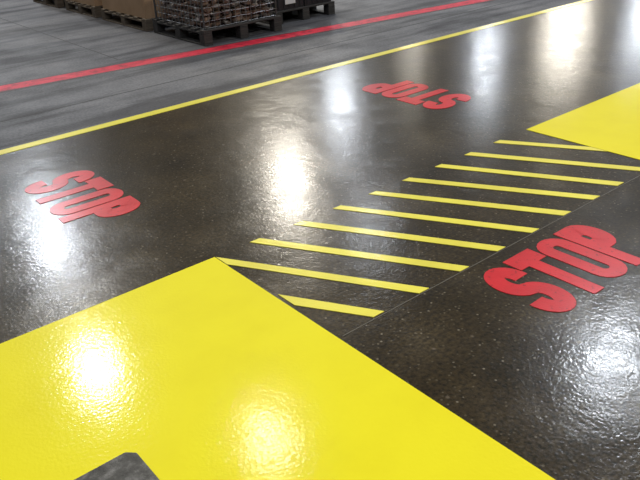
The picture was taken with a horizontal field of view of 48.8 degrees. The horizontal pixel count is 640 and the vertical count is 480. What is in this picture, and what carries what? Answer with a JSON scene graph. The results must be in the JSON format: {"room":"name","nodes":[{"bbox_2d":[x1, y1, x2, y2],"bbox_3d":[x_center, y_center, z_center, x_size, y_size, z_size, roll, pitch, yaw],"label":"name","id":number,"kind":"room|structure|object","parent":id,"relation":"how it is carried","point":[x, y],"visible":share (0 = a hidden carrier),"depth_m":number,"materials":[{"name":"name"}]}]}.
{"room":"warehouse","nodes":[
{"label":"warehouse","id":0,"kind":"room"},
{"bbox_2d":[0,0,639,479],"bbox_3d":[6.639,-8.705,19.208,53.000,0.001,36.000,-23,34,-33],"label":"floor","id":1,"kind":"structure","parent":0,"point":[560,391],"depth_m":4.04,"materials":[{"name":"concrete"}]},
{"bbox_2d":[33,0,64,7],"bbox_3d":[-3.746,-3.954,10.503,0.880,0.742,1.000,-23,34,-33],"label":"pallet","id":2,"kind":"object","parent":1,"relation":"on","point":[57,3],"visible":0.67,"depth_m":10.27,"materials":[{"name":"brown wood"}]},
{"bbox_2d":[25,170,139,222],"bbox_3d":[-1.373,-0.250,4.042,0.421,0.002,0.810,-23,34,-33],"label":"floor lettering","id":3,"kind":"object","parent":1,"relation":"on","point":[127,204],"depth_m":4.01,"materials":[{"name":"red paint"}]},
{"bbox_2d":[64,0,102,17],"bbox_3d":[-2.943,-3.586,9.617,0.860,0.842,1.000,-23,34,-33],"label":"carton","id":4,"kind":"object","parent":1,"relation":"on","point":[95,6],"visible":0.62,"depth_m":9.44,"materials":[{"name":"brown cardboard"}]},
{"bbox_2d":[101,0,168,31],"bbox_3d":[-2.108,-3.215,8.668,0.860,0.992,1.230,-23,34,-33],"label":"carton","id":5,"kind":"object","parent":1,"relation":"on","point":[142,11],"visible":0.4,"depth_m":8.43,"materials":[{"name":"brown cardboard"}]},
{"bbox_2d":[152,0,281,46],"bbox_3d":[-1.186,-2.610,7.933,1.010,0.520,1.130,-23,34,-33],"label":"pallet","id":6,"kind":"object","parent":1,"relation":"on","point":[203,17],"visible":1,"depth_m":7.64,"materials":[{"name":"silver metal"}]},
{"bbox_2d":[153,0,276,29],"bbox_3d":[-1.190,-2.681,7.896,0.953,0.360,1.073,-23,34,-33],"label":"wire basket","id":7,"kind":"object","parent":6,"relation":"on","point":[181,14],"depth_m":7.61,"materials":[{"name":"silver metal"}]},
{"bbox_2d":[0,0,493,92],"bbox_3d":[11.260,-6.300,14.176,51.337,0.002,0.268,-19,32,-28],"label":"tape","id":8,"kind":"object","parent":1,"relation":"on","point":[149,61],"visible":1,"depth_m":7.27,"materials":[{"name":"red"}]},
{"bbox_2d":[0,0,516,121],"bbox_3d":[7.437,-8.290,18.340,51.000,0.001,10.500,-23,34,-33],"label":"joint","id":9,"kind":"object","parent":1,"relation":"on","point":[515,0],"visible":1,"depth_m":6.86,"materials":[{"name":"grey concrete"}]},
{"bbox_2d":[0,257,554,479],"bbox_3d":[-0.538,1.161,1.285,3.010,0.002,3.500,-23,34,-33],"label":"floor marking","id":10,"kind":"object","parent":1,"relation":"on","point":[198,371],"depth_m":2.42,"materials":[{"name":"yellow paint"}]},
{"bbox_2d":[75,452,158,479],"bbox_3d":[-0.559,0.861,1.726,0.560,0.117,0.640,-23,34,-33],"label":"concrete block","id":11,"kind":"object","parent":10,"relation":"on","point":[128,465],"visible":1,"depth_m":1.99,"materials":[{"name":"grey concrete"}]},
{"bbox_2d":[0,0,591,154],"bbox_3d":[11.175,-6.345,14.268,51.000,0.002,0.090,-23,34,-33],"label":"floor line","id":12,"kind":"object","parent":1,"relation":"on","point":[58,137],"visible":1,"depth_m":5.90,"materials":[{"name":"yellow paint"}]},
{"bbox_2d":[261,0,334,23],"bbox_3d":[-0.434,-3.065,8.565,0.900,0.660,0.810,-23,34,-33],"label":"crate skid","id":13,"kind":"object","parent":1,"relation":"on","point":[284,7],"visible":0.67,"depth_m":8.40,"materials":[{"name":"black plastic"}]},
{"bbox_2d":[362,81,470,108],"bbox_3d":[0.745,-1.152,5.528,0.441,0.002,0.878,-23,34,-33],"label":"floor lettering","id":14,"kind":"object","parent":1,"relation":"on","point":[446,100],"depth_m":5.50,"materials":[{"name":"red paint"}]},
{"bbox_2d":[216,140,639,316],"bbox_3d":[0.716,-0.178,3.688,2.425,0.002,0.900,-23,34,-33],"label":"crosswalk hatching","id":15,"kind":"object","parent":1,"relation":"on","point":[296,301],"visible":1,"depth_m":3.49,"materials":[{"name":"yellow paint"}]},
{"bbox_2d":[343,175,639,335],"bbox_3d":[1.012,-0.029,3.376,2.410,0.001,0.004,-23,34,-33],"label":"joint","id":16,"kind":"object","parent":1,"relation":"on","point":[639,175],"visible":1,"depth_m":3.16,"materials":[{"name":"brown"}]},
{"bbox_2d":[484,225,639,311],"bbox_3d":[1.096,0.107,3.109,0.783,0.002,0.421,-23,34,-33],"label":"floor lettering","id":17,"kind":"object","parent":1,"relation":"on","point":[602,241],"depth_m":3.09,"materials":[{"name":"red paint"}]},
{"bbox_2d":[526,83,639,159],"bbox_3d":[3.444,-0.656,4.309,2.755,0.002,3.230,-23,34,-33],"label":"floor marking","id":18,"kind":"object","parent":1,"relation":"on","point":[611,123],"depth_m":4.68,"materials":[{"name":"yellow paint"}]}
]}

